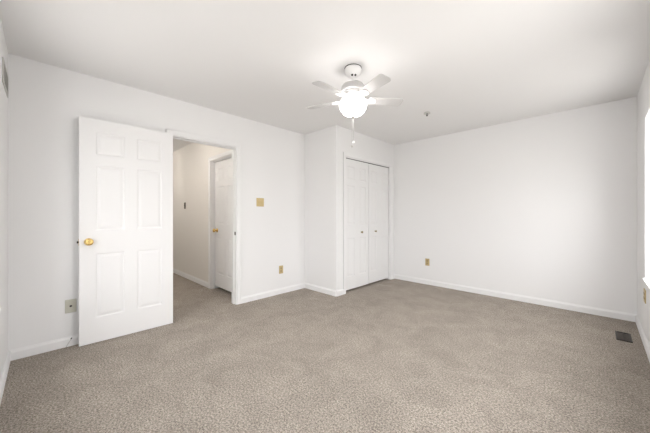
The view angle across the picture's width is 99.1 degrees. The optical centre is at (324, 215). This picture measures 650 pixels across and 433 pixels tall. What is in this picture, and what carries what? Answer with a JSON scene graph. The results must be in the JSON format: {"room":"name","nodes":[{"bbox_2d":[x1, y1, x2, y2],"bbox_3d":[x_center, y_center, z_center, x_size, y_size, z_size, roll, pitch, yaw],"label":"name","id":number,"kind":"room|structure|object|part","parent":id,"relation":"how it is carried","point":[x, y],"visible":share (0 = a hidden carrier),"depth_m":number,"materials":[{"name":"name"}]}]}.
{"room":"empty bedroom","nodes":[
{"label":"empty bedroom","id":0,"kind":"room"},
{"bbox_2d":[0,19,7,378],"bbox_3d":[-1.261,-0.064,0.850,3.910,2.440,0.160,0,0,45],"label":"wall","id":1,"kind":"structure","parent":0,"point":[3,48],"depth_m":1.94,"materials":[{"name":"white paint"}]},
{"bbox_2d":[0,350,10,403],"bbox_3d":[-1.215,1.115,0.926,3.630,0.083,0.013,0,0,45],"label":"baseboard","id":2,"kind":"structure","parent":1,"relation":"attached to","point":[8,358],"depth_m":1.91,"materials":[{"name":"white paint"}]},
{"bbox_2d":[2,57,8,97],"bbox_3d":[-2.312,-0.989,2.006,0.360,0.170,0.009,0,0,45],"label":"air vent","id":3,"kind":"object","parent":1,"relation":"in","point":[4,70],"visible":1,"depth_m":1.95,"materials":[{"name":"grey metal"}]},
{"bbox_2d":[8,53,304,351],"bbox_3d":[-0.904,-0.064,3.911,0.120,2.440,4.700,0,0,45],"label":"wall","id":4,"kind":"structure","parent":0,"point":[46,102],"depth_m":2.46,"materials":[{"name":"white paint"}]},
{"bbox_2d":[11,334,78,360],"bbox_3d":[-2.107,1.115,2.596,0.013,0.083,1.112,0,0,45],"label":"baseboard","id":5,"kind":"structure","parent":4,"relation":"attached to","point":[31,350],"depth_m":2.33,"materials":[{"name":"white paint"}]},
{"bbox_2d":[65,299,76,313],"bbox_3d":[-2.249,0.804,2.451,0.014,0.117,0.076,0,0,45],"label":"cable jack","id":6,"kind":"object","parent":4,"relation":"attached to","point":[70,305],"visible":1,"depth_m":2.45,"materials":[{"name":"beige plastic"}]},
{"bbox_2d":[77,116,172,346],"bbox_3d":[-1.895,0.141,2.696,0.148,2.021,0.776,0,0,45],"label":"door","id":7,"kind":"structure","parent":4,"relation":"in","point":[125,241],"depth_m":2.65,"materials":[{"name":"white paint"}]},
{"bbox_3d":[-2.084,0.238,2.448,0.064,0.066,0.066,0,0,45],"label":"knob","id":8,"kind":"part","parent":7,"relation":"part of","materials":[{"name":"gold metal"}]},
{"bbox_2d":[166,128,240,304],"bbox_3d":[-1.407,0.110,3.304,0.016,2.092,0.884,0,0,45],"label":"trim","id":9,"kind":"structure","parent":4,"relation":"attached to","point":[174,132],"depth_m":3.58,"materials":[{"name":"white paint"}]},
{"bbox_2d":[256,198,263,206],"bbox_3d":[-0.892,-0.179,3.826,0.017,0.117,0.118,0,0,45],"label":"light switch","id":10,"kind":"object","parent":4,"relation":"attached to","point":[259,201],"visible":1,"depth_m":3.83,"materials":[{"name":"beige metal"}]},
{"bbox_2d":[241,283,304,303],"bbox_3d":[-0.712,1.115,4.011,0.013,0.083,1.102,0,0,45],"label":"baseboard","id":11,"kind":"structure","parent":4,"relation":"attached to","point":[274,292],"depth_m":3.96,"materials":[{"name":"white paint"}]},
{"bbox_2d":[279,265,282,273],"bbox_3d":[-0.646,0.801,4.081,0.008,0.117,0.072,0,0,45],"label":"wall outlet","id":12,"kind":"object","parent":4,"relation":"attached to","point":[280,267],"visible":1,"depth_m":4.07,"materials":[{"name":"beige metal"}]},
{"bbox_2d":[173,143,231,281],"bbox_3d":[-2.600,-0.064,5.232,4.150,2.440,0.120,0,0,45],"label":"wall","id":13,"kind":"structure","parent":0,"point":[190,162],"depth_m":4.92,"materials":[{"name":"white paint"}]},
{"bbox_2d":[173,268,207,287],"bbox_3d":[-2.979,1.115,5.513,3.215,0.083,0.013,0,0,45],"label":"baseboard","id":14,"kind":"structure","parent":13,"relation":"attached to","point":[192,278],"depth_m":4.89,"materials":[{"name":"white paint"}]},
{"bbox_2d":[208,150,231,288],"bbox_3d":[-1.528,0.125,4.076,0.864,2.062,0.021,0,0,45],"label":"trim","id":15,"kind":"structure","parent":13,"relation":"attached to","point":[229,152],"depth_m":4.35,"materials":[{"name":"white paint"}]},
{"bbox_2d":[213,158,231,291],"bbox_3d":[-1.494,0.137,4.110,0.724,1.942,0.101,0,0,45],"label":"door","id":16,"kind":"structure","parent":13,"relation":"in","point":[223,169],"depth_m":4.17,"materials":[{"name":"white paint"}]},
{"bbox_2d":[305,127,330,288],"bbox_3d":[-0.081,-0.064,4.251,0.575,2.440,0.100,0,0,45],"label":"wall","id":17,"kind":"structure","parent":0,"point":[317,143],"depth_m":4.21,"materials":[{"name":"white paint"}]},
{"bbox_2d":[305,283,335,296],"bbox_3d":[-0.085,1.115,4.176,0.675,0.083,0.013,0,0,45],"label":"baseboard","id":18,"kind":"structure","parent":17,"relation":"attached to","point":[307,285],"depth_m":4.15,"materials":[{"name":"white paint"}]},
{"bbox_2d":[0,273,649,432],"bbox_3d":[-1.089,1.216,4.065,8.180,0.120,4.980,0,0,45],"label":"floor","id":19,"kind":"structure","parent":0,"point":[384,355],"depth_m":2.09,"materials":[{"name":"beige carpet"}]},
{"bbox_2d":[615,331,632,342],"bbox_3d":[2.836,1.153,2.631,0.105,0.006,0.260,0,0,45],"label":"floor vent","id":20,"kind":"object","parent":19,"relation":"in","point":[622,336],"visible":1,"depth_m":2.63,"materials":[{"name":"grey"}]},
{"bbox_2d":[0,0,649,151],"bbox_3d":[-1.089,-1.344,4.065,8.180,0.120,4.980,0,0,45],"label":"ceiling","id":21,"kind":"structure","parent":0,"point":[470,64],"depth_m":2.16,"materials":[{"name":"white paint"}]},
{"bbox_2d":[307,64,402,146],"bbox_3d":[0.222,-0.939,2.397,0.875,0.690,0.836,0,0,45],"label":"ceiling fan","id":22,"kind":"object","parent":21,"relation":"hanging from","point":[353,104],"visible":1,"depth_m":2.34,"materials":[{"name":"white metal"}]},
{"bbox_3d":[-0.016,-1.011,2.553,0.315,0.006,0.112,0,11,27],"label":"fan blade","id":23,"kind":"part","parent":22,"relation":"part of","materials":[{"name":"grey"}]},
{"bbox_3d":[0.038,-1.011,2.213,0.315,0.006,0.112,0,12,-45],"label":"fan blade","id":24,"kind":"part","parent":22,"relation":"part of","materials":[{"name":"grey"}]},
{"bbox_3d":[0.148,-1.021,2.320,0.137,0.047,0.076,0,12,-45],"label":"blade arm","id":25,"kind":"part","parent":22,"relation":"part of","materials":[{"name":"white ceramic"}]},
{"bbox_3d":[0.245,-0.930,2.420,0.238,0.133,0.238,0,0,45],"label":"lamp shade","id":26,"kind":"part","parent":22,"relation":"part of","materials":[{"name":"white glass"}]},
{"bbox_3d":[0.309,-1.021,2.297,0.076,0.047,0.137,13,-6,-26],"label":"blade arm","id":27,"kind":"part","parent":22,"relation":"part of","materials":[{"name":"white ceramic"}]},
{"bbox_3d":[0.381,-1.021,2.443,0.137,0.047,0.076,0,-11,-9],"label":"blade arm","id":28,"kind":"part","parent":22,"relation":"part of","materials":[{"name":"white ceramic"}]},
{"bbox_3d":[0.378,-1.011,2.159,0.112,0.006,0.315,13,-6,-26],"label":"fan blade","id":29,"kind":"part","parent":22,"relation":"part of","materials":[{"name":"grey"}]},
{"bbox_3d":[0.534,-1.011,2.465,0.315,0.006,0.112,0,-12,-9],"label":"fan blade","id":30,"kind":"part","parent":22,"relation":"part of","materials":[{"name":"white wood"}]},
{"bbox_2d":[331,125,393,289],"bbox_3d":[0.679,-0.064,4.541,0.100,2.440,1.580,0,0,45],"label":"wall","id":31,"kind":"structure","parent":0,"point":[342,139],"depth_m":4.02,"materials":[{"name":"white paint"}]},
{"bbox_2d":[336,289,343,295],"bbox_3d":[0.215,1.115,3.990,0.013,0.083,0.145,0,0,45],"label":"baseboard","id":32,"kind":"structure","parent":31,"relation":"attached to","point":[341,291],"depth_m":3.98,"materials":[{"name":"white paint"}]},
{"bbox_2d":[346,158,367,289],"bbox_3d":[0.498,0.138,4.329,0.064,1.976,0.598,0,0,45],"label":"door","id":33,"kind":"structure","parent":31,"relation":"in","point":[356,171],"depth_m":4.32,"materials":[{"name":"white paint"}]},
{"bbox_2d":[343,152,392,293],"bbox_3d":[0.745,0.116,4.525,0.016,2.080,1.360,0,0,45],"label":"trim","id":34,"kind":"structure","parent":31,"relation":"attached to","point":[345,154],"depth_m":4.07,"materials":[{"name":"white paint"}]},
{"bbox_2d":[368,164,387,283],"bbox_3d":[0.926,0.138,4.771,0.064,1.976,0.598,0,0,45],"label":"door","id":35,"kind":"structure","parent":31,"relation":"in","point":[377,175],"depth_m":4.74,"materials":[{"name":"white paint"}]},
{"bbox_2d":[394,97,636,313],"bbox_3d":[0.617,-0.064,5.796,8.180,2.440,0.120,0,0,45],"label":"wall","id":36,"kind":"structure","parent":0,"point":[544,206],"depth_m":3.65,"materials":[{"name":"white paint"}]},
{"bbox_2d":[394,274,636,321],"bbox_3d":[2.317,1.115,4.026,2.955,0.083,0.013,0,0,45],"label":"baseboard","id":37,"kind":"structure","parent":36,"relation":"attached to","point":[545,302],"depth_m":3.64,"materials":[{"name":"white paint"}]},
{"bbox_2d":[637,59,649,345],"bbox_3d":[1.780,-0.064,1.264,0.160,2.440,4.700,0,0,45],"label":"wall","id":38,"kind":"structure","parent":0,"point":[643,97],"depth_m":2.57,"materials":[{"name":"white paint"}]},
{"bbox_2d":[635,315,649,361],"bbox_3d":[1.719,1.115,1.325,0.013,0.083,4.674,0,0,45],"label":"baseboard","id":39,"kind":"structure","parent":38,"relation":"attached to","point":[640,329],"depth_m":2.50,"materials":[{"name":"white paint"}]},
{"bbox_2d":[643,288,645,303],"bbox_3d":[2.861,0.721,2.480,0.008,0.117,0.118,0,0,45],"label":"wall outlet","id":40,"kind":"object","parent":38,"relation":"attached to","point":[644,292],"visible":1,"depth_m":2.46,"materials":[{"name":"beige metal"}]},
{"bbox_2d":[642,278,649,290],"bbox_3d":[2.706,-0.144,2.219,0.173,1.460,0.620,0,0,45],"label":"windowsill","id":41,"kind":"structure","parent":38,"relation":"in","point":[646,281],"depth_m":2.36,"materials":[{"name":"white plastic"}]}
]}

